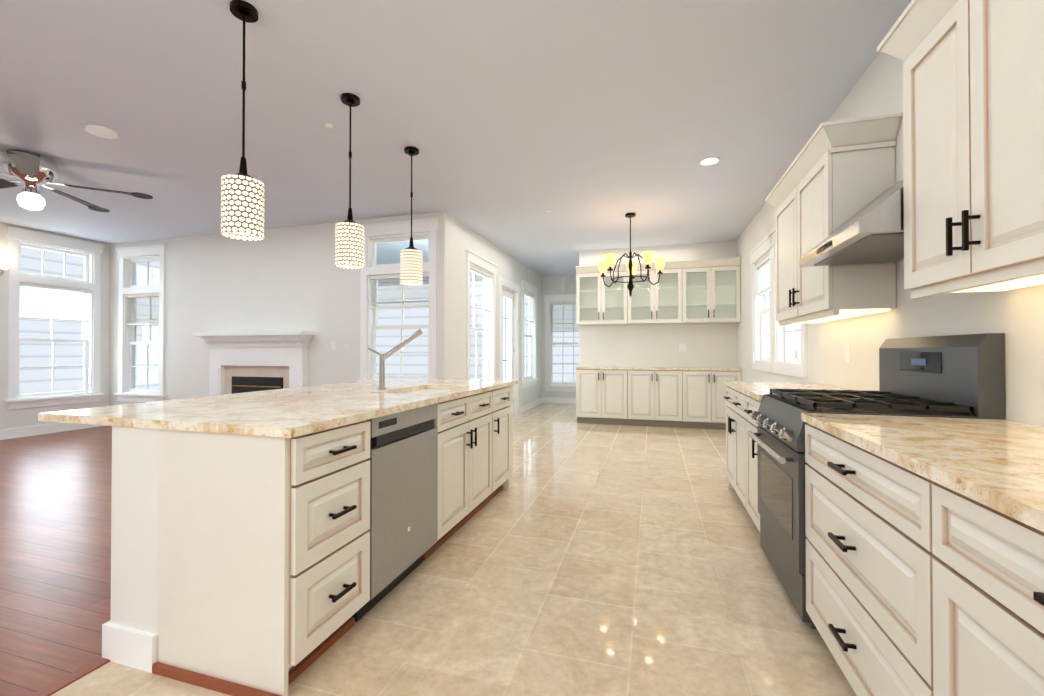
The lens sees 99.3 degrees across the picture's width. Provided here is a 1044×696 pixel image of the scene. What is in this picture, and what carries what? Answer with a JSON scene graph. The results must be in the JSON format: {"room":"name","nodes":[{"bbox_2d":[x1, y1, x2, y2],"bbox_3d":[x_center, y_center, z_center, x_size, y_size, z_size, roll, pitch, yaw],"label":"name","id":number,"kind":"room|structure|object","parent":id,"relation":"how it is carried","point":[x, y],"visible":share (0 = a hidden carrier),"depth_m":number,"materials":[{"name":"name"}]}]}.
{"room":"kitchen","nodes":[
{"label":"kitchen","id":0,"kind":"room"},
{"bbox_2d":[0,426,111,695],"bbox_3d":[-4.599,1.212,2.799,6.483,0.056,7.343,0,-1,16],"label":"floor","id":1,"kind":"structure","parent":0,"point":[55,550],"depth_m":2.52,"materials":[{"name":"brown wood"}]},
{"bbox_2d":[193,331,315,395],"bbox_3d":[-3.717,0.498,5.966,1.854,1.438,0.472,0,-1,16],"label":"fireplace","id":2,"kind":"object","parent":1,"relation":"on","point":[247,361],"visible":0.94,"depth_m":6.08,"materials":[{"name":"stone"}]},
{"bbox_2d":[0,223,111,429],"bbox_3d":[-7.596,-0.241,3.788,0.180,2.880,7.163,0,-1,16],"label":"wall","id":3,"kind":"structure","parent":0,"point":[21,417],"depth_m":6.24,"materials":[{"name":"paint"}]},
{"bbox_2d":[0,259,10,274],"bbox_3d":[-6.836,-1.061,5.837,0.178,0.205,0.129,0,-1,16],"label":"sconce","id":4,"kind":"object","parent":3,"relation":"attached to","point":[4,264],"visible":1,"depth_m":5.82,"materials":[{"name":"silver metal"}]},
{"bbox_2d":[0,423,105,439],"bbox_3d":[-7.546,1.133,3.683,0.027,0.130,7.010,0,-1,16],"label":"baseboard","id":5,"kind":"structure","parent":3,"relation":"attached to","point":[30,431],"depth_m":6.26,"materials":[{"name":"white wood"}]},
{"bbox_2d":[4,226,104,408],"bbox_3d":[-6.791,-0.397,6.458,0.217,2.448,1.096,0,-1,16],"label":"living room window","id":6,"kind":"structure","parent":3,"relation":"in","point":[88,287],"depth_m":6.45,"materials":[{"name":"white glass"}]},
{"bbox_2d":[108,212,451,405],"bbox_3d":[-3.722,-0.220,6.302,5.830,2.880,0.152,0,-1,16],"label":"wall","id":7,"kind":"structure","parent":0,"point":[292,278],"depth_m":6.17,"materials":[{"name":"paint"}]},
{"bbox_2d":[113,243,166,401],"bbox_3d":[-5.863,-0.370,6.899,1.030,2.401,0.217,0,-1,16],"label":"window","id":8,"kind":"structure","parent":7,"relation":"in","point":[130,291],"depth_m":6.94,"materials":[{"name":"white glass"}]},
{"bbox_2d":[331,341,335,349],"label":"outlet plates","id":9,"kind":"object","parent":7,"relation":"attached to","point":[333,343],"depth_m":5.85,"materials":[{"name":"white plastic"}]},
{"bbox_2d":[360,218,438,380],"bbox_3d":[-1.548,-0.518,5.629,1.143,2.127,0.217,0,-1,16],"label":"window","id":10,"kind":"structure","parent":7,"relation":"in","point":[372,273],"depth_m":5.65,"materials":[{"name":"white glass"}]},
{"bbox_2d":[50,403,856,695],"bbox_3d":[0.526,1.224,3.875,3.988,0.050,12.304,0,-1,16],"label":"floor","id":11,"kind":"structure","parent":0,"point":[582,559],"depth_m":2.08,"materials":[{"name":"beige tile"}]},
{"bbox_2d":[98,382,517,695],"bbox_3d":[-0.804,0.748,2.783,0.901,0.884,2.548,0,-1,16],"label":"kitchen island","id":12,"kind":"object","parent":11,"relation":"on","point":[240,546],"depth_m":1.60,"materials":[{"name":"white wood"}]},
{"bbox_2d":[38,378,517,433],"bbox_3d":[-1.001,0.290,2.848,1.266,0.032,2.547,0,-1,16],"label":"island countertop","id":13,"kind":"structure","parent":12,"relation":"on","point":[290,410],"depth_m":1.98,"materials":[{"name":"beige stone"}]},
{"bbox_2d":[368,329,422,389],"bbox_3d":[-0.845,0.071,2.968,0.342,0.404,0.151,0,-1,16],"label":"faucet","id":14,"kind":"object","parent":13,"relation":"on","point":[413,336],"visible":1,"depth_m":2.94,"materials":[{"name":"silver metal"}]},
{"bbox_2d":[352,403,436,621],"bbox_3d":[-0.827,0.745,2.251,0.574,0.881,0.594,0,-1,16],"label":"dishwasher","id":15,"kind":"object","parent":12,"relation":"in","point":[403,492],"visible":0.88,"depth_m":2.11,"materials":[{"name":"metal"}]},
{"bbox_2d":[576,366,740,429],"bbox_3d":[2.092,0.768,7.003,2.442,0.917,0.392,0,-1,16],"label":"buffet","id":16,"kind":"object","parent":11,"relation":"on","point":[683,397],"visible":0.98,"depth_m":6.87,"materials":[{"name":"white wood"}]},
{"bbox_2d":[724,385,739,497],"bbox_3d":[1.919,0.751,3.250,0.652,0.884,0.928,0,-1,16],"label":"base cabinet","id":17,"kind":"object","parent":11,"relation":"on","point":[732,398],"depth_m":3.41,"materials":[{"name":"white wood"}]},
{"bbox_2d":[740,393,903,531],"bbox_3d":[1.752,0.747,2.683,0.652,0.884,0.492,0,-1,16],"label":"base cabinet","id":18,"kind":"object","parent":11,"relation":"on","point":[748,447],"depth_m":2.86,"materials":[{"name":"white wood"}]},
{"bbox_2d":[724,381,847,400],"bbox_3d":[1.860,0.292,3.077,0.664,0.032,1.301,0,-1,16],"label":"countertop","id":19,"kind":"structure","parent":18,"relation":"on","point":[754,389],"depth_m":3.19,"materials":[{"name":"beige stone"}]},
{"bbox_2d":[805,425,919,695],"bbox_3d":[1.338,0.734,1.277,0.652,0.884,0.916,0,-1,16],"label":"base cabinet","id":20,"kind":"object","parent":11,"relation":"on","point":[862,512],"depth_m":1.31,"materials":[{"name":"white wood"}]},
{"bbox_2d":[801,413,1043,532],"bbox_3d":[1.080,0.269,0.428,0.664,0.032,2.699,0,-1,16],"label":"countertop","id":21,"kind":"structure","parent":20,"relation":"on","point":[996,464],"depth_m":1.12,"materials":[{"name":"beige stone"}]},
{"bbox_2d":[747,333,1004,629],"bbox_3d":[1.535,0.567,2.096,0.733,1.235,0.752,0,-1,16],"label":"stove","id":22,"kind":"object","parent":11,"relation":"on","point":[955,376],"visible":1,"depth_m":1.91,"materials":[{"name":"metal"}]},
{"bbox_2d":[920,477,1043,695],"bbox_3d":[1.103,0.728,0.481,0.652,0.884,0.862,0,-1,16],"label":"base cabinet","id":23,"kind":"object","parent":11,"relation":"on","point":[925,557],"depth_m":0.85,"materials":[{"name":"white wood"}]},
{"bbox_2d":[0,0,911,285],"bbox_3d":[-2.284,-1.723,4.728,9.847,0.100,12.304,0,-1,16],"label":"ceiling","id":24,"kind":"structure","parent":0,"point":[590,124],"depth_m":3.14,"materials":[{"name":"paint"}]},
{"bbox_2d":[0,149,152,211],"bbox_3d":[-4.353,-1.443,3.876,1.577,0.474,1.594,0,-1,16],"label":"ceiling fan","id":25,"kind":"object","parent":24,"relation":"hanging from","point":[32,171],"visible":1,"depth_m":3.85,"materials":[{"name":"silver metal"}]},
{"bbox_2d":[85,124,117,138],"bbox_3d":[-3.255,-1.674,3.438,0.189,0.019,0.189,0,-1,16],"label":"recessed light","id":26,"kind":"object","parent":24,"relation":"attached to","point":[101,131],"visible":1,"depth_m":3.43,"materials":[{"name":"white plastic"}]},
{"bbox_2d":[221,0,263,240],"bbox_3d":[-1.388,-1.124,2.213,0.183,1.140,0.183,0,-1,16],"label":"pendant light","id":27,"kind":"object","parent":24,"relation":"hanging from","point":[242,204],"visible":0.98,"depth_m":2.16,"materials":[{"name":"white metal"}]},
{"bbox_2d":[325,123,332,127],"bbox_3d":[-1.458,-1.679,3.351,0.055,0.011,0.057,0,-1,16],"label":"sprinkler","id":28,"kind":"object","parent":24,"relation":"attached to","point":[328,125],"visible":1,"depth_m":3.34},
{"bbox_2d":[335,93,363,268],"bbox_3d":[-1.159,-1.117,2.992,0.183,1.140,0.183,0,-1,16],"label":"pendant light","id":29,"kind":"object","parent":24,"relation":"hanging from","point":[349,242],"visible":1,"depth_m":2.93,"materials":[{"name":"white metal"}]},
{"bbox_2d":[400,146,422,285],"bbox_3d":[-0.934,-1.111,3.754,0.183,1.140,0.183,0,-1,16],"label":"pendant light","id":30,"kind":"object","parent":24,"relation":"hanging from","point":[411,264],"visible":1,"depth_m":3.69,"materials":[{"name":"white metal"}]},
{"bbox_2d":[597,213,665,296],"bbox_3d":[1.359,-1.149,5.547,0.852,1.033,0.817,0,-1,16],"label":"chandelier","id":31,"kind":"object","parent":24,"relation":"hanging from","point":[647,258],"visible":1,"depth_m":5.48,"materials":[{"name":"brown metal"}]},
{"bbox_2d":[699,156,720,165],"bbox_3d":[1.680,-1.673,3.973,0.180,0.011,0.180,0,-1,16],"label":"recessed light","id":32,"kind":"object","parent":24,"relation":"in","point":[709,161],"visible":0.98,"depth_m":3.96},
{"bbox_2d":[452,217,543,405],"bbox_3d":[-0.280,-0.206,7.956,0.160,2.880,4.954,0,-1,16],"label":"wall","id":33,"kind":"structure","parent":0,"point":[463,238],"depth_m":7.04,"materials":[{"name":"paint"}]},
{"bbox_2d":[465,249,497,379],"bbox_3d":[-0.642,-0.287,6.596,0.217,2.099,1.191,0,-1,16],"label":"nook window","id":34,"kind":"structure","parent":33,"relation":"in","point":[479,265],"depth_m":6.84,"materials":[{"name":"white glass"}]},
{"bbox_2d":[500,277,519,414],"bbox_3d":[-0.279,0.028,7.886,0.183,2.412,1.068,0,-1,16],"label":"door frame","id":35,"kind":"structure","parent":33,"relation":"attached to","point":[509,294],"depth_m":8.16,"materials":[{"name":"white wood"}]},
{"bbox_2d":[521,280,538,387],"bbox_3d":[0.110,-0.266,9.148,0.217,2.099,1.162,0,-1,16],"label":"nook window","id":36,"kind":"structure","parent":33,"relation":"in","point":[530,292],"depth_m":9.53,"materials":[{"name":"clear glass"}]},
{"bbox_2d":[519,397,542,413],"bbox_3d":[0.202,1.181,9.251,0.027,0.130,1.871,0,-1,16],"label":"baseboard","id":37,"kind":"structure","parent":33,"relation":"attached to","point":[527,406],"depth_m":9.15,"materials":[{"name":"white wood"}]},
{"bbox_2d":[544,276,575,397],"bbox_3d":[1.070,-0.187,10.061,1.200,2.880,0.151,0,-1,16],"label":"wall","id":38,"kind":"structure","parent":0,"point":[556,284],"depth_m":10.06,"materials":[{"name":"paint"}]},
{"bbox_2d":[543,397,575,403],"bbox_3d":[1.068,1.187,9.958,1.187,0.130,0.026,0,-1,16],"label":"baseboard","id":39,"kind":"structure","parent":38,"relation":"attached to","point":[545,399],"depth_m":10.02,"materials":[{"name":"white wood"}]},
{"bbox_2d":[543,294,578,391],"bbox_3d":[1.037,-0.116,10.036,1.096,2.193,0.217,0,-1,16],"label":"nook window","id":40,"kind":"structure","parent":38,"relation":"in","point":[567,302],"depth_m":10.09,"materials":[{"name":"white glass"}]},
{"bbox_2d":[579,241,735,367],"bbox_3d":[2.167,-0.211,7.276,2.442,2.880,0.152,0,-1,16],"label":"wall","id":41,"kind":"structure","parent":0,"point":[707,345],"depth_m":7.17,"materials":[{"name":"paint"}]},
{"bbox_2d":[576,257,740,325],"bbox_3d":[2.094,-0.856,7.025,2.442,0.952,0.376,0,-1,16],"label":"upper cabinet","id":42,"kind":"object","parent":41,"relation":"attached to","point":[700,291],"visible":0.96,"depth_m":7.00,"materials":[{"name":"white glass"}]},
{"bbox_2d":[679,343,685,351],"label":"outlet plates","id":43,"kind":"object","parent":41,"relation":"attached to","point":[682,347],"depth_m":7.07,"materials":[{"name":"white plastic"}]},
{"bbox_2d":[736,52,1043,426],"bbox_3d":[2.032,-0.255,2.212,0.151,2.880,9.941,0,-1,16],"label":"wall","id":44,"kind":"structure","parent":0,"point":[1018,313],"depth_m":2.38,"materials":[{"name":"paint"}]},
{"bbox_2d":[748,233,772,371],"bbox_3d":[2.893,-0.480,5.222,0.200,1.492,1.096,0,-1,16],"label":"window","id":45,"kind":"structure","parent":44,"relation":"in","point":[762,311],"depth_m":5.55,"materials":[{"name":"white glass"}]},
{"bbox_2d":[768,228,806,377],"bbox_3d":[2.599,-0.488,4.225,0.200,1.492,1.096,0,-1,16],"label":"window","id":46,"kind":"structure","parent":44,"relation":"in","point":[783,345],"depth_m":4.56,"materials":[{"name":"clear glass"}]},
{"bbox_2d":[773,120,900,323],"bbox_3d":[2.003,-0.704,2.945,0.312,0.990,1.112,0,-1,16],"label":"upper cabinet","id":47,"kind":"object","parent":44,"relation":"attached to","point":[837,174],"depth_m":2.46,"materials":[{"name":"white wood"}]},
{"bbox_2d":[845,344,849,361],"label":"outlet plates","id":48,"kind":"object","parent":44,"relation":"attached to","point":[847,346],"depth_m":2.95,"materials":[{"name":"white plastic"}]},
{"bbox_2d":[799,180,903,266],"bbox_3d":[1.668,-0.654,2.067,0.457,0.404,0.748,0,-1,16],"label":"range hood","id":49,"kind":"object","parent":44,"relation":"attached to","point":[872,232],"visible":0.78,"depth_m":1.96,"materials":[{"name":"silver metal"}]},
{"bbox_2d":[897,0,1043,295],"bbox_3d":[1.514,-0.718,1.288,0.312,0.990,0.821,0,-1,16],"label":"upper cabinet","id":50,"kind":"object","parent":44,"relation":"attached to","point":[973,132],"depth_m":1.35,"materials":[{"name":"white wood"}]},
{"label":"outside","id":51,"kind":"structure","parent":0,"visible":0},
{"bbox_2d":[19,246,769,393],"bbox_3d":[-2.763,-1.777,6.623,18.974,8.000,13.998,0,0,7],"label":"siding","id":52,"kind":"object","parent":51,"point":[31,378],"depth_m":11.41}
]}

